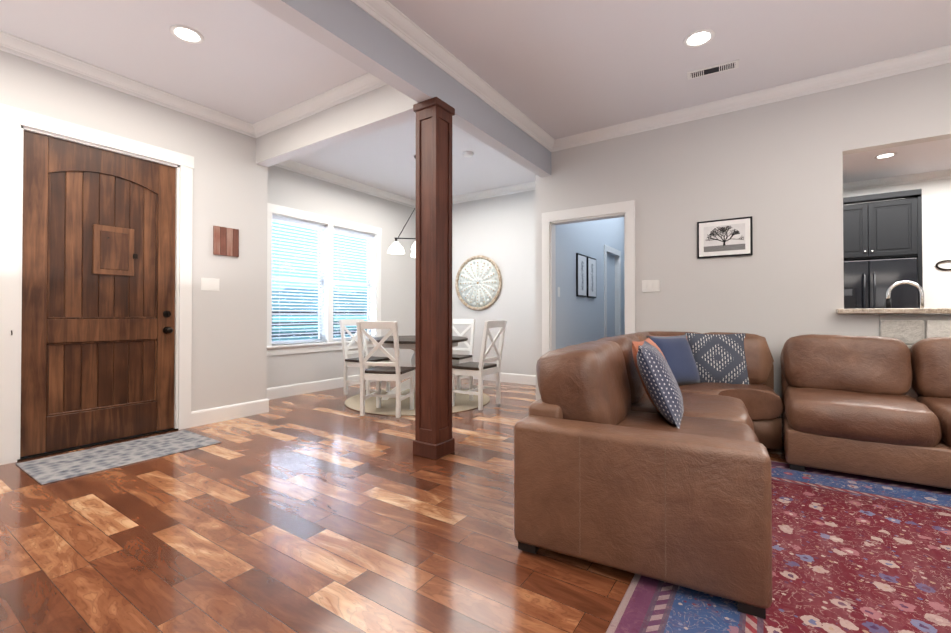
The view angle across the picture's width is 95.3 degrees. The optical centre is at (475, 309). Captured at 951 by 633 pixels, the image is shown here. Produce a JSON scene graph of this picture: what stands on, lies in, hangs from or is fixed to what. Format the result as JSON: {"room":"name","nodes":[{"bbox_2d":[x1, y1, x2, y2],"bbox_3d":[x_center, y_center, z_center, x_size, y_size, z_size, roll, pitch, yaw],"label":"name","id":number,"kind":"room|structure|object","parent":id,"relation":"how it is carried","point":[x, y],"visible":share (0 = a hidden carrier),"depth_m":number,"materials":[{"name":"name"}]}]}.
{"room":"living room","nodes":[
{"label":"living room","id":0,"kind":"room"},
{"bbox_2d":[0,50,255,411],"bbox_3d":[-3.949,-0.429,2.220,0.150,3.000,5.940,0,-1,34],"label":"wall","id":1,"kind":"structure","parent":0,"point":[224,171],"depth_m":4.14,"materials":[{"name":"paint"}]},
{"bbox_2d":[11,130,175,456],"bbox_3d":[-3.010,-0.117,3.502,0.122,2.369,1.039,0,-1,34],"label":"front door","id":2,"kind":"structure","parent":1,"relation":"in","point":[98,307],"depth_m":3.47,"materials":[{"name":"brown wood"}]},
{"bbox_2d":[0,103,193,464],"bbox_3d":[-3.038,-0.174,3.558,0.174,2.515,1.240,0,-1,34],"label":"door frame","id":3,"kind":"structure","parent":1,"relation":"attached to","point":[15,123],"depth_m":3.12,"materials":[{"name":"white wood"}]},
{"bbox_2d":[0,31,259,137],"bbox_3d":[-3.891,-1.879,2.117,0.076,0.103,5.810,0,-1,34],"label":"crown molding","id":4,"kind":"structure","parent":1,"relation":"attached to","point":[9,43],"depth_m":3.53,"materials":[{"name":"white"}]},
{"bbox_2d":[201,278,218,290],"bbox_3d":[-2.556,-0.245,4.174,0.010,0.120,0.168,0,-1,34],"label":"light switch","id":5,"kind":"object","parent":1,"relation":"attached to","point":[211,284],"visible":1,"depth_m":4.17,"materials":[{"name":"white plastic"}]},
{"bbox_2d":[213,226,238,256],"bbox_3d":[-2.466,-0.674,4.286,0.018,0.280,0.238,0,-1,34],"label":"sign","id":6,"kind":"object","parent":1,"relation":"attached to","point":[225,241],"visible":0.96,"depth_m":4.27,"materials":[{"name":"brown wood"}]},
{"bbox_2d":[191,398,269,426],"bbox_3d":[-2.430,1.021,4.328,0.017,0.142,0.757,0,-1,34],"label":"baseboard","id":7,"kind":"structure","parent":1,"relation":"attached to","point":[216,414],"depth_m":4.29,"materials":[{"name":"white wood"}]},
{"bbox_2d":[252,84,417,400],"bbox_3d":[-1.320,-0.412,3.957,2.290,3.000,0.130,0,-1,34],"label":"wall","id":8,"kind":"structure","parent":0,"point":[385,106],"depth_m":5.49,"materials":[{"name":"paint"}]},
{"bbox_2d":[252,72,386,135],"bbox_3d":[-1.340,-1.862,3.861,2.200,0.103,0.076,0,-1,34],"label":"crown molding","id":9,"kind":"structure","parent":8,"relation":"attached to","point":[365,83],"depth_m":3.90,"materials":[{"name":"white"}]},
{"bbox_2d":[266,375,374,399],"bbox_3d":[-1.860,1.040,6.313,0.017,0.142,3.210,0,-1,34],"label":"baseboard","id":10,"kind":"structure","parent":8,"relation":"attached to","point":[314,386],"depth_m":5.76,"materials":[{"name":"white wood"}]},
{"bbox_2d":[267,203,381,355],"bbox_3d":[-2.086,-0.366,6.098,0.203,1.870,1.980,0,-1,34],"label":"nook window","id":11,"kind":"structure","parent":8,"relation":"in","point":[326,227],"depth_m":6.02,"materials":[{"name":"white"}]},
{"bbox_2d":[274,160,415,207],"bbox_3d":[-1.836,-1.837,6.325,0.076,0.103,3.210,0,-1,34],"label":"crown molding","id":12,"kind":"structure","parent":8,"relation":"attached to","point":[290,165],"depth_m":6.22,"materials":[{"name":"white wood"}]},
{"bbox_2d":[0,377,786,632],"bbox_3d":[1.278,1.123,2.457,9.820,0.100,12.470,0,-1,34],"label":"floor","id":13,"kind":"structure","parent":0,"point":[327,511],"depth_m":2.02,"materials":[{"name":"brown wood"}]},
{"bbox_2d":[16,430,221,484],"bbox_3d":[-2.637,1.077,3.277,0.660,0.008,1.060,0,-1,34],"label":"door mat","id":14,"kind":"object","parent":13,"relation":"on","point":[48,470],"visible":1,"depth_m":3.17,"materials":[{"name":"grey fabric"}]},
{"bbox_2d":[345,388,489,415],"bbox_3d":[-0.696,1.095,5.335,1.750,0.012,1.750,0,-1,34],"label":"round jute rug","id":15,"kind":"object","parent":13,"relation":"on","point":[463,402],"visible":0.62,"depth_m":5.03,"materials":[{"name":"beige wicker"}]},
{"bbox_2d":[339,319,389,394],"bbox_3d":[-1.447,0.609,5.694,0.512,0.967,0.454,0,-1,27],"label":"dining chair","id":16,"kind":"object","parent":15,"relation":"on","point":[350,362],"visible":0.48,"depth_m":5.60,"materials":[{"name":"white wood"}]},
{"bbox_2d":[356,321,414,417],"bbox_3d":[-0.931,0.598,4.543,0.454,0.967,0.512,0,-1,13],"label":"dining chair","id":17,"kind":"object","parent":15,"relation":"on","point":[379,372],"visible":0.96,"depth_m":4.38,"materials":[{"name":"white wood"}]},
{"bbox_2d":[369,335,467,399],"bbox_3d":[-0.696,0.716,5.339,1.208,0.746,1.208,0,-1,34],"label":"dining table","id":18,"kind":"object","parent":15,"relation":"on","point":[406,342],"visible":0.27,"depth_m":5.17,"materials":[{"name":"brown wood"}]},
{"bbox_2d":[452,319,474,389],"bbox_3d":[-0.306,0.613,6.074,0.454,0.967,0.512,0,-1,26],"label":"dining chair","id":19,"kind":"object","parent":15,"relation":"on","point":[457,359],"visible":0.44,"depth_m":6.15,"materials":[{"name":"white wood"}]},
{"bbox_2d":[452,320,506,409],"bbox_3d":[0.029,0.601,4.933,0.512,0.967,0.454,0,-1,32],"label":"dining chair","id":20,"kind":"object","parent":15,"relation":"on","point":[480,369],"visible":0.94,"depth_m":4.83,"materials":[{"name":"white wood"}]},
{"bbox_2d":[413,96,454,459],"bbox_3d":[-0.314,-0.234,3.283,0.228,2.630,0.228,0,-1,34],"label":"post","id":21,"kind":"object","parent":13,"relation":"on","point":[434,439],"visible":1,"depth_m":3.22,"materials":[{"name":"brown wood"}]},
{"bbox_2d":[606,461,950,632],"bbox_3d":[2.014,1.052,0.914,3.200,0.012,3.680,0,-1,34],"label":"rug","id":22,"kind":"object","parent":13,"relation":"on","point":[853,553],"depth_m":1.75,"materials":[{"name":"red fabric"}]},
{"bbox_2d":[514,331,950,618],"bbox_3d":[2.330,0.612,2.198,3.697,0.889,2.893,0,-1,34],"label":"sectional sofa","id":23,"kind":"object","parent":22,"relation":"on","point":[645,454],"visible":1,"depth_m":2.02,"materials":[{"name":"leather"}]},
{"bbox_2d":[632,337,664,410],"bbox_3d":[1.101,0.395,2.645,0.150,0.460,0.460,-26,-14,30],"label":"pillow","id":24,"kind":"object","parent":23,"relation":"on","point":[648,341],"depth_m":2.53,"materials":[{"name":"orange fabric"}]},
{"bbox_2d":[636,340,683,427],"bbox_3d":[1.020,0.392,2.393,0.150,0.460,0.460,-26,-11,22],"label":"pillow","id":25,"kind":"object","parent":23,"relation":"on","point":[662,387],"depth_m":2.23,"materials":[{"name":"grey fabric"}]},
{"bbox_2d":[647,335,701,385],"bbox_3d":[1.628,0.414,3.542,0.440,0.440,0.150,0,-23,-23],"label":"pillow","id":26,"kind":"object","parent":23,"relation":"on","point":[685,365],"depth_m":3.49,"materials":[{"name":"blue fabric"}]},
{"bbox_2d":[685,333,748,383],"bbox_3d":[2.016,0.414,3.626,0.460,0.460,0.140,0,-19,19],"label":"pillow","id":27,"kind":"object","parent":23,"relation":"on","point":[720,358],"depth_m":3.57,"materials":[{"name":"grey fabric"}]},
{"bbox_2d":[0,0,950,200],"bbox_3d":[1.278,-1.977,2.488,9.820,0.100,12.470,0,-1,34],"label":"ceiling","id":28,"kind":"structure","parent":0,"point":[556,69],"depth_m":3.24,"materials":[{"name":"paint"}]},
{"bbox_2d":[170,25,203,43],"bbox_3d":[-2.010,-1.916,3.020,0.200,0.010,0.200,0,-1,34],"label":"recessed light","id":29,"kind":"object","parent":28,"relation":"in","point":[187,34],"visible":1,"depth_m":3.02,"materials":[{"name":"white plastic"}]},
{"bbox_2d":[250,0,550,176],"bbox_3d":[-1.384,-1.750,1.697,0.130,0.370,7.900,0,-1,34],"label":"beam","id":30,"kind":"structure","parent":28,"relation":"attached to","point":[353,32],"depth_m":2.92,"materials":[{"name":"paint"}]},
{"bbox_2d":[351,0,555,151],"bbox_3d":[-1.298,-1.884,1.641,0.076,0.103,7.900,0,-1,34],"label":"crown molding","id":31,"kind":"structure","parent":30,"relation":"attached to","point":[393,19],"depth_m":3.27,"materials":[{"name":"white"}]},
{"bbox_2d":[388,155,415,257],"bbox_3d":[-0.696,-1.296,5.359,0.630,1.205,0.630,0,-1,36],"label":"chandelier","id":32,"kind":"object","parent":28,"relation":"hanging from","point":[395,247],"visible":0.19,"depth_m":5.27,"materials":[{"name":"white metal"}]},
{"bbox_2d":[463,151,472,156],"bbox_3d":[-0.088,-1.882,5.247,0.130,0.035,0.130,0,-1,34],"label":"smoke detector","id":33,"kind":"object","parent":28,"relation":"attached to","point":[467,153],"visible":1,"depth_m":5.20,"materials":[{"name":"white plastic"}]},
{"bbox_2d":[683,29,714,47],"bbox_3d":[1.579,-1.916,3.063,0.200,0.010,0.200,0,-1,34],"label":"recessed light","id":34,"kind":"object","parent":28,"relation":"in","point":[698,38],"visible":1,"depth_m":3.06,"materials":[{"name":"white plastic"}]},
{"bbox_2d":[687,59,738,79],"bbox_3d":[1.890,-1.911,3.456,0.360,0.011,0.120,0,-1,30],"label":"ceiling vent","id":35,"kind":"object","parent":28,"relation":"in","point":[722,67],"visible":1,"depth_m":3.44,"materials":[{"name":"white metal"}]},
{"bbox_2d":[874,153,896,158],"bbox_3d":[5.043,-1.893,5.330,0.200,0.010,0.200,0,-1,34],"label":"recessed light","id":36,"kind":"object","parent":28,"relation":"in","point":[885,155],"visible":0.98,"depth_m":5.32,"materials":[{"name":"white plastic"}]},
{"bbox_2d":[452,190,531,374],"bbox_3d":[0.251,-0.383,6.936,2.850,3.000,0.150,0,-1,34],"label":"wall","id":37,"kind":"structure","parent":0,"point":[498,228],"depth_m":6.72,"materials":[{"name":"paint"}]},
{"bbox_2d":[455,255,501,310],"bbox_3d":[0.037,-0.432,6.968,0.888,0.888,0.041,0,-1,34],"label":"medallion","id":38,"kind":"object","parent":37,"relation":"attached to","point":[478,283],"visible":1,"depth_m":6.96,"materials":[{"name":"ceramic"}]},
{"bbox_2d":[452,181,534,203],"bbox_3d":[0.225,-1.832,6.832,2.760,0.103,0.076,0,-1,34],"label":"crown molding","id":39,"kind":"structure","parent":37,"relation":"attached to","point":[528,186],"depth_m":6.78,"materials":[{"name":"white wood"}]},
{"bbox_2d":[455,372,535,384],"bbox_3d":[0.216,1.045,6.844,2.820,0.142,0.017,0,-1,34],"label":"baseboard","id":40,"kind":"structure","parent":37,"relation":"attached to","point":[504,377],"depth_m":6.60,"materials":[{"name":"white wood"}]},
{"bbox_2d":[555,217,624,348],"bbox_3d":[2.010,-0.383,6.897,0.120,3.000,4.300,0,-1,34],"label":"wall","id":41,"kind":"structure","parent":0,"point":[579,320],"depth_m":6.17,"materials":[{"name":"paint"}]},
{"bbox_2d":[576,253,586,296],"bbox_3d":[1.454,-0.468,5.934,0.022,0.580,0.360,0,-1,34],"label":"framed picture","id":42,"kind":"object","parent":41,"relation":"attached to","point":[581,275],"visible":1,"depth_m":5.90,"materials":[{"name":"black metal"}]},
{"bbox_2d":[587,256,595,297],"bbox_3d":[1.682,-0.464,6.275,0.022,0.580,0.360,0,-1,34],"label":"framed picture","id":43,"kind":"object","parent":41,"relation":"attached to","point":[591,277],"visible":0.96,"depth_m":6.24,"materials":[{"name":"black metal"}]},
{"bbox_2d":[532,63,950,417],"bbox_3d":[3.516,-0.419,3.238,6.690,3.000,0.150,0,-1,34],"label":"wall","id":44,"kind":"structure","parent":0,"point":[774,170],"depth_m":3.86,"materials":[{"name":"paint"}]},
{"bbox_2d":[542,200,634,354],"bbox_3d":[1.229,-0.009,4.743,1.030,2.210,0.144,0,-1,34],"label":"trim","id":45,"kind":"structure","parent":44,"relation":"attached to","point":[624,209],"depth_m":4.54,"materials":[{"name":"white wood"}]},
{"bbox_2d":[642,280,659,291],"bbox_3d":[1.752,-0.238,4.331,0.168,0.120,0.010,0,-1,34],"label":"light switch","id":46,"kind":"object","parent":44,"relation":"attached to","point":[650,285],"visible":1,"depth_m":4.33,"materials":[{"name":"white plastic"}]},
{"bbox_2d":[697,216,752,258],"bbox_3d":[2.276,-0.657,3.968,0.440,0.345,0.035,0,-1,34],"label":"framed picture","id":47,"kind":"object","parent":44,"relation":"attached to","point":[732,237],"visible":1,"depth_m":3.96,"materials":[{"name":"black metal"}]},
{"bbox_2d":[556,45,950,150],"bbox_3d":[3.588,-1.869,3.081,6.400,0.103,0.076,0,-1,34],"label":"crown molding","id":48,"kind":"structure","parent":44,"relation":"attached to","point":[938,56],"depth_m":3.75,"materials":[{"name":"white"}]},
{"bbox_2d":[879,315,950,348],"bbox_3d":[4.367,0.554,2.549,2.940,1.040,0.054,0,-1,34],"label":"stone wall","id":49,"kind":"structure","parent":44,"relation":"attached to","point":[909,331],"depth_m":3.26,"materials":[{"name":"grey stone"}]},
{"bbox_2d":[836,308,950,313],"bbox_3d":[4.361,0.004,2.735,3.250,0.040,0.440,0,-1,34],"label":"countertop","id":50,"kind":"structure","parent":49,"relation":"on","point":[900,311],"depth_m":3.27,"materials":[{"name":"stone"}]},
{"bbox_2d":[843,178,950,307],"bbox_3d":[6.200,-0.391,6.129,5.460,3.000,0.120,0,-1,34],"label":"wall","id":51,"kind":"structure","parent":0,"point":[936,221],"depth_m":5.97,"materials":[{"name":"paint"}]},
{"bbox_2d":[843,189,918,260],"bbox_3d":[5.484,-1.121,6.127,0.960,0.860,0.685,0,-1,34],"label":"upper cabinet","id":52,"kind":"object","parent":51,"relation":"attached to","point":[882,251],"depth_m":5.77,"materials":[{"name":"black wood"}]},
{"bbox_2d":[843,258,917,308],"bbox_3d":[5.453,0.215,6.067,0.936,1.763,0.758,0,-1,34],"label":"fridge","id":53,"kind":"object","parent":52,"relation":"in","point":[867,281],"depth_m":5.75,"materials":[{"name":"black"}]},
{"bbox_2d":[843,169,950,190],"bbox_3d":[6.146,-1.840,6.062,5.460,0.103,0.076,0,-1,34],"label":"crown molding","id":54,"kind":"structure","parent":51,"relation":"attached to","point":[944,174],"depth_m":6.15,"materials":[{"name":"white"}]},
{"bbox_2d":[936,260,950,270],"bbox_3d":[6.641,-0.596,5.746,0.758,0.172,0.024,0,-1,34],"label":"ornament","id":55,"kind":"object","parent":51,"relation":"attached to","point":[939,262],"visible":1,"depth_m":5.91,"materials":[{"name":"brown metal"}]},
{"label":"outside","id":56,"kind":"structure","parent":0,"visible":0},
{"bbox_2d":[272,327,366,340],"bbox_3d":[-15.974,1.662,16.529,34.490,0.100,90.000,0,-1,34],"label":"ground","id":57,"kind":"structure","parent":56,"point":[301,338],"depth_m":34.15,"materials":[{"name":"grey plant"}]},
{"bbox_2d":[272,309,366,337],"bbox_3d":[-10.846,0.735,13.808,0.150,1.700,51.160,0,-1,34],"label":"fence","id":58,"kind":"object","parent":57,"relation":"on","point":[313,333],"depth_m":18.82,"materials":[{"name":"grey"}]},
{"bbox_2d":[272,222,366,328],"bbox_3d":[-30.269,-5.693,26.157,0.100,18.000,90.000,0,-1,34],"label":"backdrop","id":59,"kind":"structure","parent":56,"point":[275,305],"depth_m":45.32,"materials":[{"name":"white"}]}
]}

